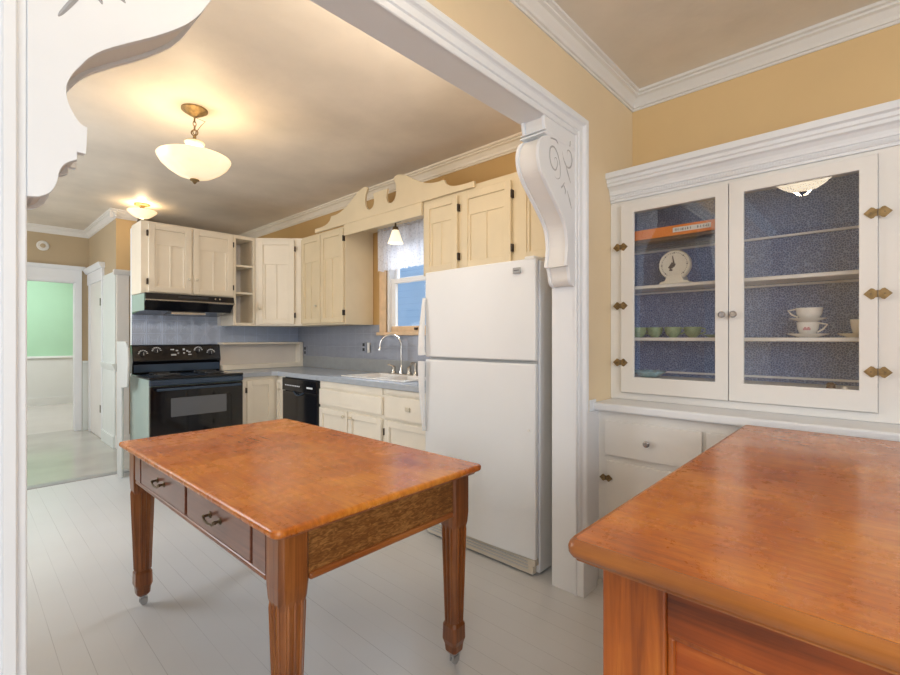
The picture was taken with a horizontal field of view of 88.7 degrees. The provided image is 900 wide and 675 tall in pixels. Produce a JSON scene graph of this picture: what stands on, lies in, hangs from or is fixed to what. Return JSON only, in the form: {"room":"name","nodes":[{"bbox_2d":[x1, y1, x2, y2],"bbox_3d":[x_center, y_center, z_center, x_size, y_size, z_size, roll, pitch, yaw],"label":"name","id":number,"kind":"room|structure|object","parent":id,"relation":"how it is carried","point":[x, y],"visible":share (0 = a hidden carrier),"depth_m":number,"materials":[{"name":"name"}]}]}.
{"room":"kitchen","nodes":[
{"label":"kitchen","id":0,"kind":"room"},
{"bbox_2d":[27,281,72,356],"bbox_3d":[-7.759,-0.545,8.320,0.100,1.790,3.960,0,0,43],"label":"wall","id":1,"kind":"structure","parent":0,"point":[49,304],"depth_m":8.57,"materials":[{"name":"green paint"}]},
{"bbox_2d":[27,356,72,406],"bbox_3d":[-7.741,0.797,8.303,0.150,0.905,3.960,0,0,43],"label":"wainscoting","id":2,"kind":"structure","parent":1,"relation":"attached to","point":[49,378],"depth_m":8.55,"materials":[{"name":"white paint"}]},
{"bbox_2d":[27,231,88,360],"bbox_3d":[-5.230,-0.095,6.025,0.130,2.690,3.860,0,0,43],"label":"wall","id":3,"kind":"structure","parent":0,"point":[63,250],"depth_m":6.10,"materials":[{"name":"beige paint"}]},
{"bbox_2d":[36,241,48,250],"bbox_3d":[-5.229,-1.180,5.908,0.032,0.128,0.128,0,0,43],"label":"smoke detector","id":4,"kind":"object","parent":3,"relation":"attached to","point":[41,245],"visible":1,"depth_m":5.90,"materials":[{"name":"white plastic"}]},
{"bbox_2d":[27,262,85,430],"bbox_3d":[-5.351,0.150,5.855,0.185,2.200,1.105,0,0,43],"label":"trim","id":5,"kind":"structure","parent":3,"relation":"attached to","point":[42,272],"depth_m":6.15,"materials":[{"name":"white paint"}]},
{"bbox_2d":[27,208,136,237],"bbox_3d":[-5.043,-1.394,4.934,1.633,0.092,2.520,0,0,43],"label":"trim","id":6,"kind":"structure","parent":3,"relation":"attached to","point":[110,214],"depth_m":5.84,"materials":[{"name":"white paint"}]},
{"bbox_2d":[89,219,129,433],"bbox_3d":[-4.278,-0.095,5.806,1.560,2.690,0.200,0,0,43],"label":"wall","id":7,"kind":"structure","parent":0,"point":[102,245],"depth_m":5.53,"materials":[{"name":"beige paint"}]},
{"bbox_2d":[83,261,104,430],"bbox_3d":[-4.571,0.168,5.895,0.990,2.165,0.070,0,0,43],"label":"trim","id":8,"kind":"structure","parent":7,"relation":"attached to","point":[95,273],"depth_m":5.97,"materials":[{"name":"white paint"}]},
{"bbox_2d":[91,281,100,437],"bbox_3d":[-4.529,0.273,5.889,0.680,1.945,0.026,0,0,43],"label":"door","id":9,"kind":"structure","parent":7,"relation":"in","point":[96,287],"depth_m":5.85,"materials":[{"name":"white paint"}]},
{"bbox_2d":[82,272,116,447],"bbox_3d":[-4.357,0.250,5.692,1.600,2.000,0.075,0,0,43],"label":"trim","id":10,"kind":"structure","parent":7,"relation":"attached to","point":[108,433],"depth_m":5.40,"materials":[{"name":"white paint"}]},
{"bbox_2d":[116,218,136,269],"bbox_3d":[-3.705,-1.095,5.271,0.007,0.690,0.199,0,0,43],"label":"wall","id":11,"kind":"structure","parent":0,"point":[123,226],"depth_m":5.25,"materials":[{"name":"paint"}]},
{"bbox_2d":[113,269,129,448],"bbox_3d":[-3.684,0.242,5.244,0.075,2.015,0.250,0,0,43],"label":"trim","id":12,"kind":"structure","parent":11,"relation":"attached to","point":[122,276],"depth_m":5.23,"materials":[{"name":"white paint"}]},
{"bbox_2d":[130,228,220,375],"bbox_3d":[-2.404,0.113,4.896,0.120,2.275,1.650,0,0,43],"label":"wall","id":13,"kind":"structure","parent":0,"point":[219,317],"depth_m":4.33,"materials":[{"name":"white paint"}]},
{"bbox_2d":[27,469,128,489],"bbox_3d":[-3.735,1.247,3.553,0.110,0.006,2.090,0,0,43],"label":"threshold","id":14,"kind":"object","parent":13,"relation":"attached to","point":[125,470],"depth_m":4.00,"materials":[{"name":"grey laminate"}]},
{"bbox_2d":[132,220,233,297],"bbox_3d":[-2.532,-0.710,4.399,0.368,0.640,0.785,0,0,43],"label":"upper cabinet","id":15,"kind":"object","parent":13,"relation":"attached to","point":[166,258],"visible":0.97,"depth_m":4.24,"materials":[{"name":"beige paint"}]},
{"bbox_2d":[132,292,234,316],"bbox_3d":[-2.508,-0.299,4.350,0.450,0.178,0.746,0,0,43],"label":"range hood","id":16,"kind":"object","parent":13,"relation":"attached to","point":[146,303],"visible":1,"depth_m":4.21,"materials":[{"name":"black metal"}]},
{"bbox_2d":[132,315,297,344],"bbox_3d":[-2.366,0.030,4.842,0.010,0.840,1.656,0,0,43],"label":"backsplash","id":17,"kind":"structure","parent":13,"relation":"attached to","point":[146,329],"depth_m":4.63,"materials":[{"name":"blue tile"}]},
{"bbox_2d":[221,234,254,325],"bbox_3d":[-2.207,-0.575,4.784,0.318,0.910,0.220,0,0,43],"label":"open shelf unit","id":18,"kind":"object","parent":13,"relation":"attached to","point":[242,313],"visible":0.77,"depth_m":4.79,"materials":[{"name":"beige paint"}]},
{"bbox_2d":[27,403,602,674],"bbox_3d":[-3.073,1.275,3.010,14.400,0.050,5.600,0,0,43],"label":"floor","id":19,"kind":"structure","parent":0,"point":[380,612],"depth_m":2.15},
{"bbox_2d":[117,341,129,477],"bbox_3d":[-2.892,0.642,4.074,0.390,1.215,0.022,0,0,43],"label":"guard","id":20,"kind":"object","parent":19,"relation":"on","point":[123,350],"visible":1,"depth_m":4.10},
{"bbox_2d":[130,344,242,439],"bbox_3d":[-2.422,0.659,4.260,0.692,1.182,0.766,0,0,43],"label":"range","id":21,"kind":"object","parent":19,"relation":"on","point":[175,388],"visible":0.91,"depth_m":4.13,"materials":[{"name":"black metal"}]},
{"bbox_2d":[131,370,242,379],"bbox_3d":[-2.430,0.343,4.268,0.600,0.022,0.766,0,0,43],"label":"cooktop","id":22,"kind":"object","parent":21,"relation":"in","point":[149,374],"depth_m":4.15,"materials":[{"name":"black metal"}]},
{"bbox_2d":[242,376,284,423],"bbox_3d":[-1.828,0.815,4.848,0.748,0.870,0.894,0,0,43],"label":"base cabinet","id":23,"kind":"object","parent":19,"relation":"on","point":[262,395],"visible":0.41,"depth_m":4.51,"materials":[{"name":"beige paint"}]},
{"bbox_2d":[225,366,425,392],"bbox_3d":[-1.053,0.357,4.122,2.888,0.042,0.899,0,0,43],"label":"countertop","id":24,"kind":"structure","parent":23,"relation":"on","point":[312,373],"depth_m":4.22,"materials":[{"name":"grey laminate"}]},
{"bbox_2d":[218,342,302,369],"bbox_3d":[-2.060,0.193,5.065,0.128,0.282,0.897,0,0,43],"label":"shelf","id":25,"kind":"object","parent":24,"relation":"on","point":[234,355],"visible":0.88,"depth_m":5.05,"materials":[{"name":"beige paint"}]},
{"bbox_2d":[341,372,425,381],"bbox_3d":[-0.491,0.417,3.868,0.820,0.182,0.450,0,0,43],"label":"sink","id":26,"kind":"object","parent":24,"relation":"in","point":[376,376],"visible":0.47,"depth_m":3.94,"materials":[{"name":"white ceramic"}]},
{"bbox_2d":[410,362,417,375],"bbox_3d":[-0.309,0.267,3.947,0.071,0.117,0.043,0,0,-21],"label":"sprayer","id":27,"kind":"object","parent":26,"relation":"on","point":[415,373],"visible":0.98,"depth_m":3.94,"materials":[{"name":"silver metal"}]},
{"bbox_2d":[378,334,412,374],"bbox_3d":[-0.473,0.147,4.056,0.345,0.359,0.141,0,0,43],"label":"faucet","id":28,"kind":"object","parent":24,"relation":"on","point":[393,371],"visible":0.98,"depth_m":4.07,"materials":[{"name":"silver metal"}]},
{"bbox_2d":[119,419,480,674],"bbox_3d":[-0.711,0.867,1.956,1.504,0.765,0.842,0,0,42],"label":"table","id":29,"kind":"object","parent":19,"relation":"on","point":[294,502],"visible":1,"depth_m":1.62,"materials":[{"name":"brown wood"}]},
{"bbox_2d":[282,377,319,425],"bbox_3d":[-1.219,0.816,4.479,0.633,0.868,0.591,0,0,43],"label":"dishwasher","id":30,"kind":"object","parent":19,"relation":"on","point":[300,396],"visible":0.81,"depth_m":4.25,"materials":[{"name":"black plastic"}]},
{"bbox_2d":[319,381,384,441],"bbox_3d":[-0.657,0.815,3.947,0.906,0.870,0.580,0,0,43],"label":"base cabinet","id":31,"kind":"object","parent":19,"relation":"on","point":[359,410],"visible":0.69,"depth_m":3.72,"materials":[{"name":"beige paint"}]},
{"bbox_2d":[383,388,425,450],"bbox_3d":[-0.111,0.815,3.446,0.568,0.870,0.566,0,0,43],"label":"base cabinet","id":32,"kind":"object","parent":19,"relation":"on","point":[403,424],"visible":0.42,"depth_m":3.29,"materials":[{"name":"beige paint"}]},
{"bbox_2d":[418,255,551,574],"bbox_3d":[0.351,0.412,2.898,0.845,1.675,0.756,0,0,43],"label":"refrigerator","id":33,"kind":"object","parent":19,"relation":"on","point":[489,326],"visible":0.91,"depth_m":2.53,"materials":[{"name":"metal"}]},
{"bbox_2d":[599,410,740,579],"bbox_3d":[1.354,0.812,2.139,1.224,0.875,0.526,0,0,43],"label":"base cabinet","id":34,"kind":"object","parent":19,"relation":"on","point":[636,452],"visible":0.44,"depth_m":2.23,"materials":[{"name":"white paint"}]},
{"bbox_2d":[593,398,899,441],"bbox_3d":[1.359,0.353,2.145,1.224,0.041,0.520,0,0,43],"label":"countertop","id":35,"kind":"structure","parent":34,"relation":"on","point":[733,417],"depth_m":1.94,"materials":[{"name":"white paint"}]},
{"bbox_2d":[605,99,899,423],"bbox_3d":[1.410,-0.277,2.200,1.224,1.217,0.370,0,0,43],"label":"china cabinet","id":36,"kind":"object","parent":35,"relation":"on","point":[806,215],"visible":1,"depth_m":2.15,"materials":[{"name":"white paint"}]},
{"bbox_2d":[635,327,646,336],"bbox_3d":[1.056,-0.028,2.575,0.086,0.055,0.092,0,0,-6],"label":"cup","id":37,"kind":"object","parent":36,"relation":"on","point":[639,331],"visible":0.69,"depth_m":2.54,"materials":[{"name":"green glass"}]},
{"bbox_2d":[635,370,666,377],"bbox_3d":[1.096,0.201,2.534,0.175,0.036,0.183,0,0,43],"label":"glass dish","id":38,"kind":"object","parent":36,"relation":"on","point":[643,373],"visible":0.91,"depth_m":2.49,"materials":[{"name":"teal glass"}]},
{"bbox_2d":[646,327,663,336],"bbox_3d":[1.128,-0.028,2.535,0.086,0.055,0.092,0,0,-6],"label":"cup","id":39,"kind":"object","parent":36,"relation":"on","point":[652,331],"visible":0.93,"depth_m":2.50,"materials":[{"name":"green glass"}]},
{"bbox_2d":[664,327,684,336],"bbox_3d":[1.188,-0.028,2.446,0.086,0.055,0.092,0,0,-6],"label":"cup","id":40,"kind":"object","parent":36,"relation":"on","point":[670,331],"visible":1,"depth_m":2.42,"materials":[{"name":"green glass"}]},
{"bbox_2d":[635,219,714,249],"bbox_3d":[1.194,-0.539,2.441,0.450,0.070,0.202,0,0,43],"label":"box","id":41,"kind":"object","parent":36,"relation":"on","point":[700,231],"visible":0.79,"depth_m":2.37,"materials":[{"name":"cardboard"}]},
{"bbox_2d":[635,230,714,249],"bbox_3d":[1.195,-0.513,2.442,0.440,0.018,0.190,0,0,43],"label":"shelf","id":42,"kind":"object","parent":36,"relation":"attached to","point":[682,237],"depth_m":2.39,"materials":[{"name":"wood"}]},
{"bbox_2d":[659,250,691,284],"bbox_3d":[1.196,-0.368,2.424,0.156,0.176,0.105,0,0,43],"label":"kitchen scale","id":43,"kind":"object","parent":36,"relation":"on","point":[675,265],"visible":0.94,"depth_m":2.39,"materials":[{"name":"white metal"}]},
{"bbox_2d":[683,327,705,336],"bbox_3d":[1.267,-0.028,2.399,0.086,0.055,0.092,0,0,-6],"label":"cup","id":44,"kind":"object","parent":36,"relation":"on","point":[689,331],"visible":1,"depth_m":2.37,"materials":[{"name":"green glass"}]},
{"bbox_2d":[703,334,714,336],"bbox_3d":[1.333,-0.008,2.312,0.120,0.014,0.120,0,0,43],"label":"saucer","id":45,"kind":"object","parent":36,"relation":"on","point":[707,335],"visible":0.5,"depth_m":2.29,"materials":[{"name":"green ceramic"}]},
{"bbox_2d":[635,338,858,341],"bbox_3d":[1.451,0.009,2.243,1.172,0.018,0.200,0,0,43],"label":"shelf","id":46,"kind":"object","parent":36,"relation":"attached to","point":[636,339],"depth_m":2.14,"materials":[{"name":"white paint"}]},
{"bbox_2d":[635,270,858,292],"bbox_3d":[1.451,-0.271,2.243,1.172,0.018,0.200,0,0,43],"label":"shelf","id":47,"kind":"object","parent":36,"relation":"attached to","point":[848,276],"depth_m":2.19,"materials":[{"name":"white paint"}]},
{"bbox_2d":[787,333,829,336],"bbox_3d":[1.594,-0.009,2.049,0.156,0.017,0.156,0,0,43],"label":"saucer","id":48,"kind":"object","parent":36,"relation":"on","point":[799,334],"visible":1,"depth_m":2.00,"materials":[{"name":"white ceramic"}]},
{"bbox_2d":[796,322,827,332],"bbox_3d":[1.603,-0.040,2.047,0.102,0.058,0.084,0,0,9],"label":"teacup","id":49,"kind":"object","parent":48,"relation":"on","point":[802,327],"visible":0.82,"depth_m":2.02,"materials":[{"name":"white ceramic"}]},
{"bbox_2d":[789,318,826,321],"bbox_3d":[1.594,-0.077,2.049,0.136,0.017,0.136,0,0,43],"label":"saucer","id":50,"kind":"object","parent":49,"relation":"on","point":[794,319],"visible":0.97,"depth_m":2.01,"materials":[{"name":"white ceramic"}]},
{"bbox_2d":[788,307,822,317],"bbox_3d":[1.590,-0.105,2.046,0.114,0.052,0.100,0,0,5],"label":"teacup","id":51,"kind":"object","parent":50,"relation":"on","point":[810,312],"visible":0.78,"depth_m":2.01,"materials":[{"name":"white ceramic"}]},
{"bbox_2d":[826,382,848,388],"bbox_3d":[1.609,0.203,1.911,0.075,0.030,0.036,0,0,43],"label":"trinket","id":52,"kind":"object","parent":36,"relation":"on","point":[830,384],"visible":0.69,"depth_m":1.91},
{"bbox_2d":[826,382,835,388],"bbox_3d":[1.594,0.203,1.925,0.035,0.030,0.036,0,0,43],"label":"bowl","id":53,"kind":"object","parent":52,"relation":"on","point":[829,385],"depth_m":1.91,"materials":[{"name":"brown ceramic"}]},
{"bbox_2d":[837,333,858,336],"bbox_3d":[1.721,-0.009,1.951,0.124,0.017,0.124,0,0,43],"label":"saucer","id":54,"kind":"object","parent":36,"relation":"on","point":[841,334],"visible":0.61,"depth_m":1.93,"materials":[{"name":"white ceramic"}]},
{"bbox_2d":[850,319,858,332],"bbox_3d":[1.736,-0.043,1.929,0.072,0.066,0.093,0,0,-16],"label":"teacup","id":55,"kind":"object","parent":54,"relation":"on","point":[854,323],"visible":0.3,"depth_m":1.93,"materials":[{"name":"white ceramic"}]},
{"bbox_2d":[568,425,899,674],"bbox_3d":[1.065,0.800,0.980,1.023,0.900,1.443,0,0,43],"label":"oak desk","id":56,"kind":"object","parent":19,"relation":"on","point":[769,551],"visible":1,"depth_m":0.76,"materials":[{"name":"brown wood"}]},
{"bbox_2d":[27,0,880,234],"bbox_3d":[-3.073,-1.480,3.010,14.400,0.080,5.600,0,0,43],"label":"ceiling","id":57,"kind":"structure","parent":0,"point":[307,109],"depth_m":2.79,"materials":[{"name":"beige paint"}]},
{"bbox_2d":[126,202,156,218],"bbox_3d":[-3.330,-1.363,4.975,0.282,0.155,0.282,0,0,43],"label":"flush light","id":58,"kind":"object","parent":57,"relation":"attached to","point":[141,213],"visible":1,"depth_m":4.92,"materials":[{"name":"white glass"}]},
{"bbox_2d":[155,103,230,183],"bbox_3d":[-1.612,-1.204,2.903,0.418,0.472,0.418,0,0,43],"label":"pendant","id":59,"kind":"object","parent":57,"relation":"hanging from","point":[190,160],"visible":1,"depth_m":2.82,"materials":[{"name":"white glass"}]},
{"bbox_2d":[426,0,631,401],"bbox_3d":[-0.814,-0.095,0.802,0.116,2.690,5.460,0,0,43],"label":"wall","id":60,"kind":"structure","parent":0,"point":[500,25],"depth_m":2.36,"materials":[{"name":"paint"}]},
{"bbox_2d":[27,0,210,209],"bbox_3d":[-0.662,-0.616,0.960,0.129,0.742,0.334,0,0,43],"label":"bracket","id":61,"kind":"object","parent":60,"relation":"attached to","point":[69,42],"visible":0.98,"depth_m":0.84,"materials":[{"name":"white paint"}]},
{"bbox_2d":[0,0,588,674],"bbox_3d":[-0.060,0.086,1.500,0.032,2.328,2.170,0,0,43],"label":"trim","id":62,"kind":"structure","parent":60,"relation":"attached to","point":[421,16],"depth_m":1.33,"materials":[{"name":"white paint"}]},
{"bbox_2d":[515,115,575,287],"bbox_3d":[0.451,-0.617,2.151,0.129,0.740,0.333,0,0,43],"label":"bracket","id":63,"kind":"object","parent":60,"relation":"attached to","point":[545,161],"visible":0.99,"depth_m":2.13,"materials":[{"name":"white paint"}]},
{"bbox_2d":[577,560,596,597],"bbox_3d":[0.671,1.165,2.270,0.048,0.170,0.142,0,0,43],"label":"trim","id":64,"kind":"structure","parent":60,"relation":"attached to","point":[586,574],"depth_m":2.22,"materials":[{"name":"white paint"}]},
{"bbox_2d":[589,399,595,410],"bbox_3d":[0.734,0.350,2.373,0.012,0.060,0.070,0,0,43],"label":"trim","id":65,"kind":"structure","parent":60,"relation":"attached to","point":[591,402],"depth_m":2.35,"materials":[{"name":"white paint"}]},
{"bbox_2d":[589,410,598,578],"bbox_3d":[0.721,0.813,2.345,0.018,0.874,0.131,0,0,43],"label":"trim","id":66,"kind":"structure","parent":60,"relation":"attached to","point":[593,415],"depth_m":2.35,"materials":[{"name":"white paint"}]},
{"bbox_2d":[509,0,899,112],"bbox_3d":[0.684,-1.394,-0.598,3.984,0.092,5.460,0,0,43],"label":"trim","id":67,"kind":"structure","parent":60,"relation":"attached to","point":[547,15],"depth_m":2.22,"materials":[{"name":"white paint"}]},
{"bbox_2d":[258,23,899,385],"bbox_3d":[-1.209,-0.095,5.004,14.400,2.690,0.140,0,0,43],"label":"wall","id":68,"kind":"structure","parent":0,"point":[863,71],"depth_m":2.33,"materials":[{"name":"paint"}]},
{"bbox_2d":[255,238,320,326],"bbox_3d":[-1.784,-0.576,4.993,0.651,0.908,0.658,0,0,43],"label":"upper cabinet","id":69,"kind":"object","parent":68,"relation":"attached to","point":[277,260],"visible":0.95,"depth_m":4.76,"materials":[{"name":"beige paint"}]},
{"bbox_2d":[304,345,306,355],"bbox_3d":[-1.676,0.150,5.324,0.072,0.116,0.010,0,0,43],"label":"outlet","id":70,"kind":"object","parent":68,"relation":"attached to","point":[305,346],"visible":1,"depth_m":5.31,"materials":[{"name":"grey plastic"}]},
{"bbox_2d":[301,226,372,325],"bbox_3d":[-1.157,-0.576,4.605,0.780,0.908,0.368,0,0,43],"label":"upper cabinet","id":71,"kind":"object","parent":68,"relation":"attached to","point":[336,268],"visible":1,"depth_m":4.41,"materials":[{"name":"beige paint"}]},
{"bbox_2d":[298,325,429,360],"bbox_3d":[-0.738,0.044,4.461,2.890,0.332,0.010,0,0,43],"label":"backsplash","id":72,"kind":"structure","parent":68,"relation":"attached to","point":[324,341],"depth_m":4.66,"materials":[{"name":"grey tile"}]},
{"bbox_2d":[362,341,365,352],"bbox_3d":[-0.854,0.095,4.556,0.072,0.116,0.010,0,0,43],"label":"outlet","id":73,"kind":"object","parent":68,"relation":"attached to","point":[363,342],"visible":1,"depth_m":4.55,"materials":[{"name":"grey plastic"}]},
{"bbox_2d":[303,356,425,375],"bbox_3d":[-0.740,0.273,4.458,2.890,0.125,0.018,0,0,43],"label":"trim","id":74,"kind":"structure","parent":68,"relation":"attached to","point":[356,364],"depth_m":4.62,"materials":[{"name":"grey laminate"}]},
{"bbox_2d":[367,343,369,352],"bbox_3d":[-0.792,0.100,4.480,0.020,0.100,0.020,0,0,43],"label":"switch box","id":75,"kind":"object","parent":68,"relation":"attached to","point":[368,344],"visible":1,"depth_m":4.47,"materials":[{"name":"white plastic"}]},
{"bbox_2d":[240,132,523,237],"bbox_3d":[-2.746,-1.394,3.703,6.670,0.092,3.860,0,0,43],"label":"trim","id":76,"kind":"structure","parent":68,"relation":"attached to","point":[507,145],"depth_m":3.94,"materials":[{"name":"beige paint"}]},
{"bbox_2d":[315,174,475,235],"bbox_3d":[-0.472,-1.123,3.984,2.060,0.374,0.340,0,0,43],"label":"valance board","id":77,"kind":"object","parent":68,"relation":"attached to","point":[407,205],"visible":1,"depth_m":3.79,"materials":[{"name":"beige paint"}]},
{"bbox_2d":[388,221,402,244],"bbox_3d":[-0.470,-0.912,3.964,0.139,0.200,0.139,0,0,43],"label":"lamp","id":78,"kind":"object","parent":77,"relation":"hanging from","point":[395,238],"visible":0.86,"depth_m":3.94,"materials":[{"name":"white glass"}]},
{"bbox_2d":[376,224,425,334],"bbox_3d":[-0.285,-0.514,4.089,1.000,0.988,0.155,0,0,43],"label":"window","id":79,"kind":"structure","parent":68,"relation":"in","point":[393,276],"depth_m":4.33,"materials":[{"name":"brown wood"}]},
{"bbox_3d":[-0.352,-0.988,4.046,0.900,0.012,0.012,0,0,43],"label":"curtain rod","id":80,"kind":"object","parent":79,"relation":"attached to","visible":0},
{"bbox_2d":[378,218,423,271],"bbox_3d":[-0.364,-0.811,4.032,0.880,0.402,0.043,0,0,43],"label":"curtain","id":81,"kind":"object","parent":80,"relation":"hanging from","point":[410,253],"visible":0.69,"depth_m":4.07,"materials":[{"name":"white fabric"}]},
{"bbox_2d":[424,172,545,275],"bbox_3d":[0.387,-0.765,3.178,1.345,0.590,0.344,0,0,43],"label":"upper cabinet","id":82,"kind":"object","parent":68,"relation":"attached to","point":[495,220],"visible":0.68,"depth_m":3.12,"materials":[{"name":"beige paint"}]},
{"label":"outside","id":83,"kind":"structure","parent":0,"visible":0},
{"bbox_2d":[398,265,425,325],"bbox_3d":[-0.641,-1.250,9.565,14.000,5.000,0.100,0,0,43],"label":"sky","id":84,"kind":"structure","parent":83,"point":[410,295],"depth_m":9.65,"materials":[{"name":"blue"}]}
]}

